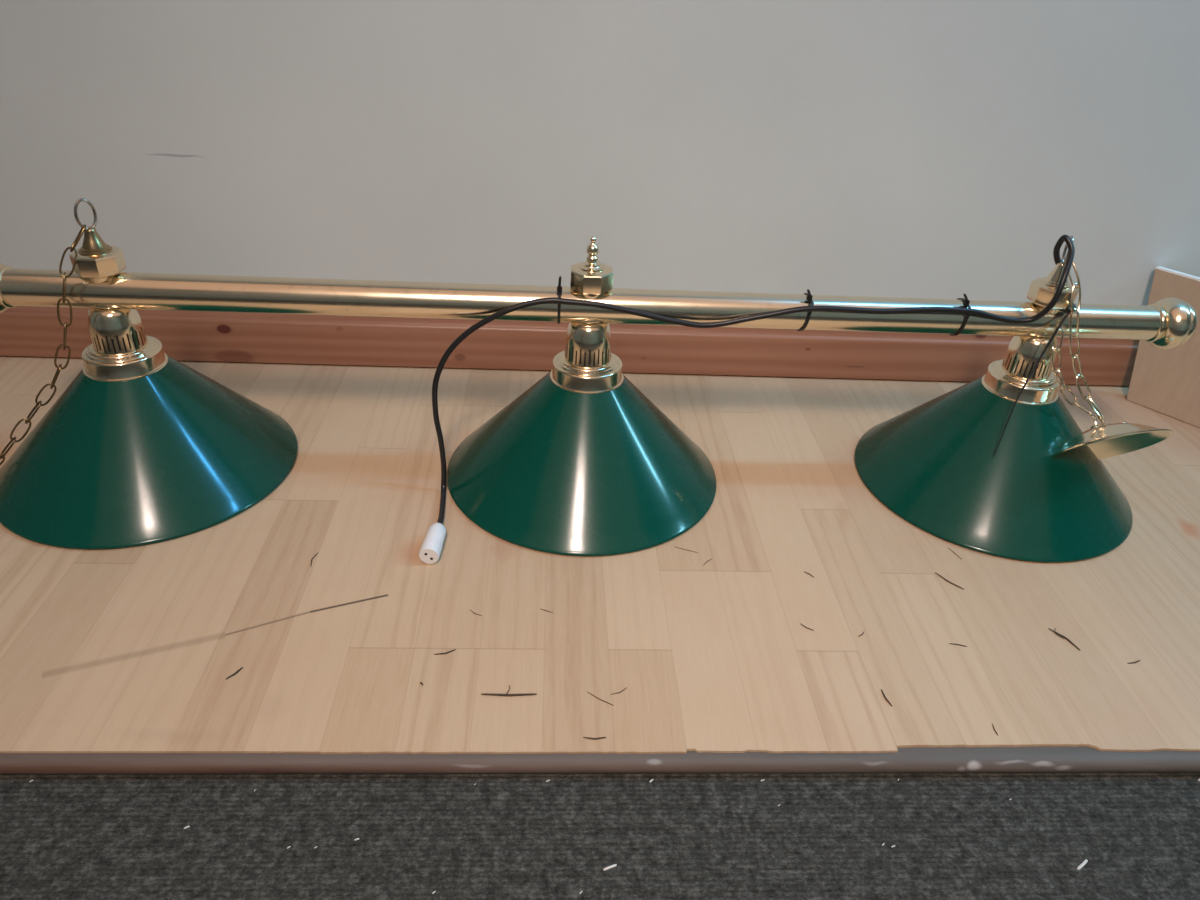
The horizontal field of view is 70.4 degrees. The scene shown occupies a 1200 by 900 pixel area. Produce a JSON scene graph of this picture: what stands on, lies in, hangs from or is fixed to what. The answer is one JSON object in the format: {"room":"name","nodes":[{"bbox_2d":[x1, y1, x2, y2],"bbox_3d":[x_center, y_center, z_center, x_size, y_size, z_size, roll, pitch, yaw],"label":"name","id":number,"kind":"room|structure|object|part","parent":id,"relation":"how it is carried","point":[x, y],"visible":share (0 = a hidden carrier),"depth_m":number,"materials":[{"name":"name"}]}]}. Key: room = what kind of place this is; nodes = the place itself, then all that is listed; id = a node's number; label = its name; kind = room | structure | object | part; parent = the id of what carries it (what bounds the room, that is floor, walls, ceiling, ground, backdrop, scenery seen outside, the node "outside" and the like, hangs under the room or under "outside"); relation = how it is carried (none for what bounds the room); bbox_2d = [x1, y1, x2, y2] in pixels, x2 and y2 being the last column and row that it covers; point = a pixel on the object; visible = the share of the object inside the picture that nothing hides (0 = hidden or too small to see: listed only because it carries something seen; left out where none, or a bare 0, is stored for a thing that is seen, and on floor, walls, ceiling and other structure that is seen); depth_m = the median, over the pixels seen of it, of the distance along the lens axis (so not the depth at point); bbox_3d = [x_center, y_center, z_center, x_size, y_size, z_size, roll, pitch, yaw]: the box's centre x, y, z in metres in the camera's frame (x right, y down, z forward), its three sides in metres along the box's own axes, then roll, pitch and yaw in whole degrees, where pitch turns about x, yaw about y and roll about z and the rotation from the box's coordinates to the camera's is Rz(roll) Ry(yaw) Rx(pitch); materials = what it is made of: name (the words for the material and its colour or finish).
{"room":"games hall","nodes":[
{"label":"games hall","id":0,"kind":"room"},
{"bbox_2d":[0,0,1199,305],"bbox_3d":[0.873,-1.141,0.877,6.200,2.450,0.095,1,32,-3],"label":"wall","id":1,"kind":"structure","parent":0,"point":[931,149],"depth_m":1.21,"materials":[{"name":"grey paint"}]},
{"bbox_2d":[0,306,1138,385],"bbox_3d":[-0.680,-0.188,1.329,3.175,0.094,0.023,1,32,-3],"label":"baseboard","id":2,"kind":"structure","parent":1,"relation":"attached to","point":[33,331],"depth_m":1.36,"materials":[{"name":"brown wood"}]},
{"bbox_2d":[0,356,1199,753],"bbox_3d":[-0.067,0.067,1.079,4.400,0.007,0.767,1,32,-3],"label":"floor","id":3,"kind":"structure","parent":0,"point":[135,649],"depth_m":0.91,"materials":[{"name":"brown wood"}]},
{"bbox_2d":[226,667,242,678],"bbox_3d":[-0.348,0.213,0.809,0.002,0.002,0.019,21,36,27],"label":"grass stem","id":4,"kind":"object","parent":3,"relation":"on","point":[237,671],"visible":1,"depth_m":0.81,"materials":[{"name":"brown plant"}]},
{"bbox_2d":[481,686,536,695],"bbox_3d":[-0.086,0.229,0.808,0.053,0.002,0.012,1,32,-3],"label":"grass stem","id":5,"kind":"object","parent":3,"relation":"on","point":[494,694],"visible":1,"depth_m":0.80,"materials":[{"name":"brown plant"}]},
{"bbox_2d":[583,737,605,739],"bbox_3d":[-0.005,0.260,0.766,0.021,0.002,0.003,1,32,-3],"label":"grass stem","id":6,"kind":"object","parent":3,"relation":"on","point":[583,737],"visible":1,"depth_m":0.77,"materials":[{"name":"brown plant"}]},
{"bbox_2d":[0,198,1197,563],"bbox_3d":[-0.021,-0.111,1.037,1.497,0.342,0.372,1,32,-3],"label":"lamp","id":7,"kind":"object","parent":3,"relation":"on","point":[142,446],"depth_m":1.01,"materials":[{"name":"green metal"}]},
{"bbox_3d":[-0.699,-0.186,0.968,0.056,0.064,0.064,1,32,-3],"label":"knob","id":8,"kind":"part","parent":7,"relation":"part of","materials":[{"name":"gold metal"}]},
{"bbox_3d":[-0.664,-0.099,0.973,0.206,0.309,0.028,-7,33,-16],"label":"hanging chain","id":9,"kind":"part","parent":7,"relation":"part of","materials":[{"name":"gold metal"}]},
{"bbox_3d":[-0.575,-0.044,1.063,0.357,0.144,0.357,1,32,-3],"label":"lamp shade","id":10,"kind":"part","parent":7,"relation":"part of","materials":[{"name":"green metal"}]},
{"bbox_3d":[-0.020,-0.032,1.097,0.357,0.144,0.357,1,32,-3],"label":"lamp shade","id":11,"kind":"part","parent":7,"relation":"part of","materials":[{"name":"green metal"}]},
{"bbox_3d":[0.170,-0.094,1.026,0.750,0.343,0.125,-4,33,-11],"label":"power cord","id":12,"kind":"part","parent":7,"relation":"part of","materials":[{"name":"black plastic"}]},
{"bbox_3d":[0.536,-0.020,1.130,0.357,0.144,0.357,1,32,-3],"label":"lamp shade","id":13,"kind":"part","parent":7,"relation":"part of","materials":[{"name":"green metal"}]},
{"bbox_3d":[0.577,-0.094,1.029,0.076,0.107,0.016,13,33,14],"label":"slack chain","id":14,"kind":"part","parent":7,"relation":"part of","materials":[{"name":"gold metal"}]},
{"bbox_3d":[0.580,-0.128,1.016,0.099,0.182,0.022,21,36,27],"label":"chain","id":15,"kind":"part","parent":7,"relation":"part of","materials":[{"name":"gold metal"}]},
{"bbox_2d":[1050,416,1172,458],"bbox_3d":[0.621,-0.003,1.041,0.138,0.105,0.094,1,32,-3],"label":"ceiling rose","id":16,"kind":"object","parent":7,"relation":"on","point":[1105,439],"visible":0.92,"depth_m":1.03,"materials":[{"name":"gold metal"}]},
{"bbox_3d":[0.706,-0.157,1.053,0.056,0.064,0.064,1,32,-3],"label":"knob","id":17,"kind":"part","parent":7,"relation":"part of","materials":[{"name":"gold metal"}]},
{"bbox_2d":[881,689,891,705],"bbox_3d":[0.277,0.240,0.825,0.002,0.002,0.022,-4,33,-12],"label":"grass stem","id":18,"kind":"object","parent":3,"relation":"on","point":[887,700],"visible":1,"depth_m":0.82,"materials":[{"name":"brown plant"}]},
{"bbox_2d":[935,572,962,588],"bbox_3d":[0.402,0.151,0.980,0.003,0.002,0.037,-22,40,-35],"label":"grass stem","id":19,"kind":"object","parent":3,"relation":"on","point":[935,572],"visible":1,"depth_m":0.98,"materials":[{"name":"brown plant"}]},
{"bbox_2d":[1048,628,1079,649],"bbox_3d":[0.497,0.201,0.908,0.008,0.002,0.038,-14,36,-26],"label":"grass stem","id":20,"kind":"object","parent":3,"relation":"on","point":[1056,633],"visible":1,"depth_m":0.91,"materials":[{"name":"brown plant"}]},
{"bbox_2d":[1127,266,1199,427],"bbox_3d":[0.986,-0.113,1.266,0.052,0.211,0.384,-21,39,-34],"label":"wooden board","id":21,"kind":"object","parent":3,"relation":"on","point":[1164,381],"visible":0.88,"depth_m":1.34,"materials":[{"name":"brown wood"}]},
{"bbox_2d":[0,772,1199,899],"bbox_3d":[0.890,0.905,-0.124,6.200,0.020,2.360,1,32,-3],"label":"floor","id":22,"kind":"structure","parent":0,"point":[672,836],"depth_m":0.71,"materials":[{"name":"grey carpet"}]},
{"bbox_2d":[0,746,1199,773],"bbox_3d":[-0.053,0.264,0.780,4.400,0.019,0.073,1,32,-3],"label":"trim","id":23,"kind":"structure","parent":22,"relation":"on","point":[1039,759],"depth_m":0.75,"materials":[{"name":"grey metal"}]},
{"bbox_2d":[603,864,616,870],"bbox_3d":[0.008,0.337,0.686,0.012,0.002,0.002,-11,35,-22],"label":"crumb","id":24,"kind":"object","parent":22,"relation":"on","point":[614,865],"visible":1,"depth_m":0.69,"materials":[{"name":"white"}]},
{"bbox_2d":[1077,859,1087,869],"bbox_3d":[0.403,0.345,0.709,0.014,0.003,0.002,-18,38,-31],"label":"crumb","id":25,"kind":"object","parent":22,"relation":"on","point":[1080,866],"visible":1,"depth_m":0.71,"materials":[{"name":"white"}]}
]}

